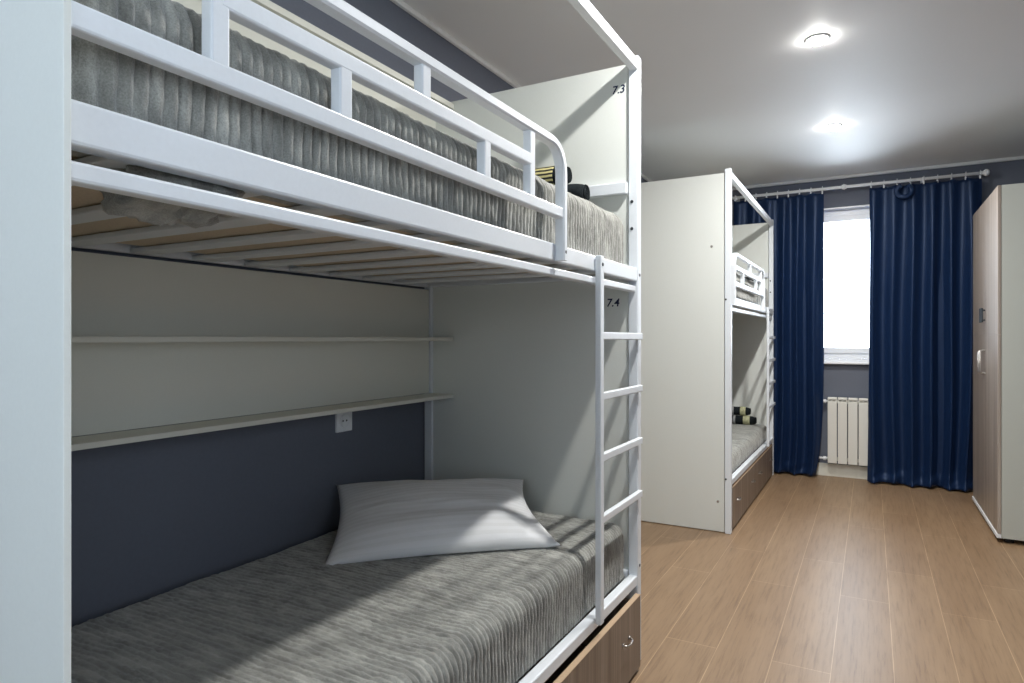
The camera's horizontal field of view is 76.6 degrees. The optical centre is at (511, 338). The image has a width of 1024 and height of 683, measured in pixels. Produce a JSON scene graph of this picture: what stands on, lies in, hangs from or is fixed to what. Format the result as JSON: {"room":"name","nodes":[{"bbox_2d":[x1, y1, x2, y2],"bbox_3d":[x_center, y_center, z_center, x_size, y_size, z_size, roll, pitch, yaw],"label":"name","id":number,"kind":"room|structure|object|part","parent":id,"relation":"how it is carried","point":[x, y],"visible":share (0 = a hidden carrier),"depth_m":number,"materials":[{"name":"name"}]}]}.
{"room":"dormitory","nodes":[
{"label":"dormitory","id":0,"kind":"room"},
{"bbox_2d":[71,0,647,627],"bbox_3d":[-0.413,-0.105,3.030,0.200,2.610,8.100,0,0,29],"label":"wall","id":1,"kind":"structure","parent":0,"point":[150,518],"depth_m":2.02,"materials":[{"name":"blue paint"}]},
{"bbox_2d":[335,412,351,432],"bbox_3d":[-0.628,0.307,2.423,0.014,0.082,0.082,0,0,29],"label":"wall outlet","id":2,"kind":"object","parent":1,"relation":"attached to","point":[343,421],"visible":0.9,"depth_m":2.42,"materials":[{"name":"white plastic"}]},
{"bbox_2d":[340,414,349,427],"bbox_3d":[-0.623,0.307,2.420,0.004,0.052,0.052,0,0,29],"label":"socket","id":3,"kind":"object","parent":2,"relation":"attached to","point":[344,418],"depth_m":2.42,"materials":[{"name":"white plastic"}]},
{"bbox_2d":[390,0,652,181],"bbox_3d":[-0.323,-1.399,2.966,0.020,0.022,7.676,0,0,29],"label":"trim","id":4,"kind":"structure","parent":1,"relation":"attached to","point":[400,3],"depth_m":3.05,"materials":[{"name":"white paint"}]},
{"bbox_2d":[402,0,1023,186],"bbox_3d":[0.973,-1.460,2.262,3.370,0.100,8.100,0,0,29],"label":"ceiling","id":5,"kind":"structure","parent":0,"point":[737,85],"depth_m":3.41,"materials":[{"name":"white paint"}]},
{"bbox_2d":[805,33,829,45],"bbox_3d":[1.436,-1.398,3.046,0.106,0.024,0.106,0,0,29],"label":"recessed light","id":6,"kind":"object","parent":5,"relation":"in","point":[816,39],"visible":1,"depth_m":3.02,"materials":[{"name":"white plastic"}]},
{"bbox_2d":[824,123,841,129],"bbox_3d":[2.129,-1.398,4.297,0.106,0.024,0.106,0,0,29],"label":"recessed light","id":7,"kind":"object","parent":5,"relation":"in","point":[834,126],"visible":1,"depth_m":4.27,"materials":[{"name":"white plastic"}]},
{"bbox_2d":[628,472,1023,682],"bbox_3d":[0.973,1.250,2.262,3.370,0.100,8.100,0,0,29],"label":"floor","id":8,"kind":"structure","parent":0,"point":[820,579],"depth_m":3.06,"materials":[{"name":"brown wood"}]},
{"bbox_2d":[0,0,642,682],"bbox_3d":[-0.415,0.077,1.773,1.000,2.245,2.000,0,0,29],"label":"bunk bed","id":9,"kind":"object","parent":8,"relation":"on","point":[537,381],"visible":0.86,"depth_m":1.73,"materials":[{"name":"white paint"}]},
{"bbox_3d":[-0.894,0.077,0.908,1.000,2.245,0.008,0,0,29],"label":"panel","id":10,"kind":"part","parent":9,"relation":"part of","materials":[{"name":"white laminate"}]},
{"bbox_3d":[-0.848,-0.244,1.999,0.016,0.041,1.944,0,0,29],"label":"rail","id":11,"kind":"part","parent":9,"relation":"part of","materials":[{"name":"white paint"}]},
{"bbox_3d":[-0.836,0.013,2.002,0.016,0.451,1.922,0,0,29],"label":"panel","id":12,"kind":"part","parent":9,"relation":"part of","materials":[{"name":"beige laminate"}]},
{"bbox_2d":[71,336,453,342],"bbox_3d":[-0.772,0.002,1.974,0.124,0.014,1.934,0,0,29],"label":"shelf","id":13,"kind":"object","parent":9,"relation":"attached to","point":[74,339],"depth_m":1.95,"materials":[{"name":"beige laminate"}]},
{"bbox_2d":[71,393,453,450],"bbox_3d":[-0.772,0.246,1.974,0.124,0.014,1.934,0,0,29],"label":"shelf","id":14,"kind":"object","parent":9,"relation":"attached to","point":[105,439],"depth_m":1.89,"materials":[{"name":"beige laminate"}]},
{"bbox_3d":[-0.809,-0.734,1.994,0.014,0.507,1.934,0,0,29],"label":"panel","id":15,"kind":"part","parent":9,"relation":"part of","materials":[{"name":"beige laminate"}]},
{"bbox_3d":[-0.165,-0.373,1.227,0.029,0.322,1.256,0,0,29],"label":"guard rail","id":16,"kind":"part","parent":9,"relation":"part of","materials":[{"name":"white paint"}]},
{"bbox_2d":[71,156,570,279],"bbox_3d":[-0.450,-0.319,1.770,0.842,0.162,1.740,0,0,29],"label":"bed slats","id":17,"kind":"object","parent":9,"relation":"on","point":[81,197],"visible":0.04,"depth_m":1.54,"materials":[{"name":"beige wood"}]},
{"bbox_2d":[71,0,623,277],"bbox_3d":[-0.430,-0.313,1.774,0.910,0.307,1.888,0,0,29],"label":"blanket","id":18,"kind":"object","parent":17,"relation":"on","point":[102,77],"visible":0.44,"depth_m":0.98,"materials":[{"name":"grey fabric"}]},
{"bbox_2d":[567,184,589,200],"bbox_3d":[0.118,-0.510,2.358,0.332,0.085,0.085,0,0,29],"label":"rolled towel","id":19,"kind":"object","parent":18,"relation":"on","point":[580,190],"visible":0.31,"depth_m":2.27,"materials":[{"name":"black fabric"}]},
{"bbox_2d":[535,166,571,184],"bbox_3d":[0.068,-0.588,2.409,0.315,0.081,0.081,0,0,29],"label":"rolled towel","id":20,"kind":"object","parent":19,"relation":"on","point":[547,174],"visible":0.27,"depth_m":2.33,"materials":[{"name":"yellow fabric"}]},
{"bbox_2d":[71,511,624,682],"bbox_3d":[-0.431,0.771,1.775,0.913,0.215,1.888,0,0,29],"label":"blanket","id":21,"kind":"object","parent":9,"relation":"on","point":[289,615],"visible":0.67,"depth_m":1.60,"materials":[{"name":"grey fabric"}]},
{"bbox_2d":[325,478,561,564],"bbox_3d":[-0.251,0.593,2.224,0.738,0.159,0.474,0,0,-13],"label":"pillow","id":22,"kind":"object","parent":21,"relation":"on","point":[381,520],"visible":1,"depth_m":2.09,"materials":[{"name":"white fabric"}]},
{"bbox_2d":[251,0,453,109],"bbox_3d":[-0.767,-0.998,1.971,0.111,0.022,1.934,0,0,29],"label":"shelf","id":23,"kind":"object","parent":9,"relation":"attached to","point":[267,4],"depth_m":2.20,"materials":[{"name":"beige laminate"}]},
{"bbox_3d":[-0.024,-0.234,1.542,0.032,0.049,1.944,0,0,29],"label":"rail","id":24,"kind":"part","parent":9,"relation":"part of","materials":[{"name":"white paint"}]},
{"bbox_3d":[-0.360,0.077,2.863,0.040,2.245,0.040,0,0,29],"label":"post","id":25,"kind":"part","parent":9,"relation":"part of","materials":[{"name":"white metal"}]},
{"bbox_3d":[0.036,-0.241,2.616,0.892,0.035,0.026,0,0,29],"label":"rail","id":26,"kind":"part","parent":9,"relation":"part of","materials":[{"name":"white metal"}]},
{"bbox_3d":[0.047,0.087,2.636,0.891,2.218,0.016,0,0,29],"label":"panel","id":27,"kind":"part","parent":9,"relation":"part of","materials":[{"name":"white laminate"}]},
{"bbox_3d":[-0.024,0.890,1.542,0.032,0.036,1.944,0,0,29],"label":"rail","id":28,"kind":"part","parent":9,"relation":"part of","materials":[{"name":"white metal"}]},
{"bbox_3d":[0.036,-0.557,2.616,0.892,0.045,0.026,0,0,29],"label":"rail","id":29,"kind":"part","parent":9,"relation":"part of","materials":[{"name":"white paint"}]},
{"bbox_3d":[0.036,0.878,2.616,0.892,0.040,0.026,0,0,29],"label":"rail","id":30,"kind":"part","parent":9,"relation":"part of","materials":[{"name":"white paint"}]},
{"bbox_3d":[0.457,0.077,2.410,0.037,2.245,0.040,0,0,29],"label":"post","id":31,"kind":"part","parent":9,"relation":"part of","materials":[{"name":"white metal"}]},
{"bbox_2d":[516,593,640,682],"bbox_3d":[-0.031,1.063,2.085,0.658,0.274,0.938,0,0,29],"label":"drawer","id":32,"kind":"object","parent":8,"relation":"on","point":[610,653],"visible":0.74,"depth_m":2.15,"materials":[{"name":"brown wood"}]},
{"bbox_3d":[0.230,1.056,1.940,0.018,0.256,0.938,0,0,29],"label":"drawer","id":33,"kind":"part","parent":32,"relation":"part of","materials":[{"name":"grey wood"}]},
{"bbox_3d":[0.397,1.034,2.201,0.023,0.016,0.080,0,0,29],"label":"handle","id":34,"kind":"part","parent":32,"relation":"part of","materials":[{"name":"metal"}]},
{"bbox_2d":[641,168,774,533],"bbox_3d":[1.411,0.077,5.070,0.998,2.245,2.003,0,0,29],"label":"bunk bed","id":35,"kind":"object","parent":8,"relation":"on","point":[706,351],"visible":0.72,"depth_m":4.15,"materials":[{"name":"white paint"}]},
{"bbox_3d":[0.924,0.087,4.221,0.890,2.218,0.016,0,0,29],"label":"panel","id":36,"kind":"part","parent":35,"relation":"part of","materials":[{"name":"white laminate"}]},
{"bbox_3d":[1.334,0.077,3.994,0.037,2.245,0.040,0,0,29],"label":"post","id":37,"kind":"part","parent":35,"relation":"part of","materials":[{"name":"white metal"}]},
{"bbox_3d":[1.659,-0.373,4.518,0.029,0.322,1.272,0,0,29],"label":"guard rail","id":38,"kind":"part","parent":35,"relation":"part of","materials":[{"name":"white metal"}]},
{"bbox_2d":[732,424,766,472],"bbox_3d":[1.402,0.811,5.081,0.912,0.136,1.872,0,0,29],"label":"blanket","id":39,"kind":"object","parent":35,"relation":"on","point":[746,439],"visible":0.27,"depth_m":4.97,"materials":[{"name":"grey fabric"}]},
{"bbox_2d":[732,415,756,424],"bbox_3d":[1.971,0.710,5.676,0.318,0.081,0.081,0,0,29],"label":"rolled towel","id":40,"kind":"object","parent":39,"relation":"on","point":[736,419],"visible":0.71,"depth_m":5.62,"materials":[{"name":"black fabric"}]},
{"bbox_2d":[732,406,750,415],"bbox_3d":[1.940,0.634,5.699,0.300,0.079,0.079,0,0,29],"label":"rolled towel","id":41,"kind":"object","parent":40,"relation":"on","point":[743,411],"visible":0.56,"depth_m":5.63,"materials":[{"name":"black fabric"}]},
{"bbox_3d":[1.874,0.087,5.933,0.891,2.218,0.016,0,0,29],"label":"panel","id":42,"kind":"part","parent":35,"relation":"part of","materials":[{"name":"white laminate"}]},
{"bbox_2d":[736,273,767,306],"bbox_3d":[1.402,-0.351,5.081,0.909,0.227,1.869,0,0,29],"label":"blanket","id":43,"kind":"object","parent":35,"relation":"on","point":[741,294],"visible":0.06,"depth_m":4.80,"materials":[{"name":"grey fabric"}]},
{"bbox_3d":[1.809,0.890,4.851,0.032,0.036,1.920,0,0,29],"label":"rail","id":44,"kind":"part","parent":35,"relation":"part of","materials":[{"name":"white paint"}]},
{"bbox_3d":[1.809,-0.234,4.851,0.032,0.049,1.920,0,0,29],"label":"rail","id":45,"kind":"part","parent":35,"relation":"part of","materials":[{"name":"white metal"}]},
{"bbox_3d":[1.863,-0.557,5.914,0.892,0.045,0.026,0,0,29],"label":"rail","id":46,"kind":"part","parent":35,"relation":"part of","materials":[{"name":"white paint"}]},
{"bbox_3d":[2.284,0.077,5.708,0.037,2.245,0.040,0,0,29],"label":"post","id":47,"kind":"part","parent":35,"relation":"part of","materials":[{"name":"white metal"}]},
{"bbox_2d":[732,462,755,528],"bbox_3d":[1.328,1.063,4.583,0.658,0.274,0.915,0,0,29],"label":"drawer","id":48,"kind":"object","parent":8,"relation":"on","point":[744,487],"visible":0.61,"depth_m":4.37,"materials":[{"name":"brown wood"}]},
{"bbox_2d":[742,444,772,495],"bbox_3d":[1.782,1.063,5.402,0.658,0.274,0.943,0,0,29],"label":"drawer","id":49,"kind":"object","parent":8,"relation":"on","point":[764,462],"visible":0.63,"depth_m":5.23,"materials":[{"name":"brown wood"}]},
{"bbox_3d":[2.043,1.056,5.257,0.018,0.256,0.943,0,0,29],"label":"drawer","id":50,"kind":"part","parent":49,"relation":"part of","materials":[{"name":"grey wood"}]},
{"bbox_2d":[972,183,1023,542],"bbox_3d":[3.337,0.150,4.147,0.581,2.100,1.060,0,0,29],"label":"wardrobe","id":51,"kind":"object","parent":8,"relation":"on","point":[998,224],"visible":1,"depth_m":3.80,"materials":[{"name":"beige wood"}]},
{"bbox_3d":[3.248,-0.462,4.500,0.016,0.877,0.528,0,0,29],"label":"door","id":52,"kind":"part","parent":51,"relation":"part of","materials":[{"name":"grey wood"}]},
{"bbox_3d":[3.248,0.562,4.500,0.016,1.170,0.528,0,0,29],"label":"door","id":53,"kind":"part","parent":51,"relation":"part of","materials":[{"name":"grey wood"}]},
{"bbox_3d":[3.118,0.155,4.315,0.034,0.168,0.018,0,0,29],"label":"handle","id":54,"kind":"part","parent":51,"relation":"part of","materials":[{"name":"metal"}]},
{"bbox_3d":[3.079,0.155,4.245,0.034,0.168,0.018,0,0,29],"label":"handle","id":55,"kind":"part","parent":51,"relation":"part of","materials":[{"name":"metal"}]},
{"bbox_3d":[3.083,-0.152,4.242,0.023,0.095,0.024,0,0,29],"label":"handle","id":56,"kind":"part","parent":51,"relation":"part of","materials":[{"name":"metal"}]},
{"bbox_3d":[2.990,-0.462,4.035,0.016,0.877,0.528,0,0,29],"label":"door","id":57,"kind":"part","parent":51,"relation":"part of","materials":[{"name":"grey wood"}]},
{"bbox_3d":[2.990,0.562,4.035,0.016,1.170,0.528,0,0,29],"label":"door","id":58,"kind":"part","parent":51,"relation":"part of","materials":[{"name":"grey wood"}]},
{"bbox_2d":[732,159,1023,465],"bbox_3d":[2.887,-0.105,5.717,2.970,2.610,0.200,0,0,29],"label":"wall","id":59,"kind":"structure","parent":0,"point":[840,380],"depth_m":5.56,"materials":[{"name":"blue paint"}]},
{"bbox_2d":[816,462,867,479],"bbox_3d":[2.834,1.145,5.622,2.970,0.110,0.018,0,0,29],"label":"baseboard","id":60,"kind":"structure","parent":59,"relation":"attached to","point":[825,469],"depth_m":5.60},
{"bbox_2d":[819,397,867,465],"bbox_3d":[2.906,0.791,5.546,0.728,0.567,0.083,0,0,29],"label":"radiator","id":61,"kind":"object","parent":59,"relation":"attached to","point":[852,459],"visible":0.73,"depth_m":5.52,"materials":[{"name":"metal"}]},
{"bbox_2d":[824,205,869,364],"bbox_3d":[2.926,-0.459,5.633,1.480,1.362,0.190,0,0,29],"label":"window","id":62,"kind":"structure","parent":59,"relation":"in","point":[856,356],"depth_m":5.64,"materials":[{"name":"white plastic"}]},
{"bbox_3d":[2.892,0.211,5.571,1.480,0.022,0.050,0,0,29],"label":"sill","id":63,"kind":"part","parent":62,"relation":"part of","materials":[{"name":"white plastic"}]},
{"bbox_2d":[732,169,989,201],"bbox_3d":[2.821,-1.282,5.554,2.058,0.070,0.149,0,0,29],"label":"curtain rod","id":64,"kind":"object","parent":59,"relation":"attached to","point":[986,172],"visible":0.75,"depth_m":5.39,"materials":[{"name":"white metal"}]},
{"bbox_2d":[734,186,823,475],"bbox_3d":[2.354,-0.059,5.750,0.746,2.502,0.084,0,0,29],"label":"curtain","id":65,"kind":"object","parent":64,"relation":"hanging from","point":[799,219],"visible":0.66,"depth_m":5.68,"materials":[{"name":"blue fabric"}]},
{"bbox_2d":[867,170,981,491],"bbox_3d":[3.297,-0.061,5.200,0.784,2.499,0.139,0,0,29],"label":"curtain","id":66,"kind":"object","parent":64,"relation":"hanging from","point":[920,403],"visible":0.98,"depth_m":5.23,"materials":[{"name":"blue fabric"}]},
{"bbox_2d":[732,156,1023,189],"bbox_3d":[2.833,-1.397,5.619,2.970,0.026,0.024,0,0,29],"label":"trim","id":67,"kind":"structure","parent":59,"relation":"attached to","point":[1015,157],"depth_m":5.43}
]}

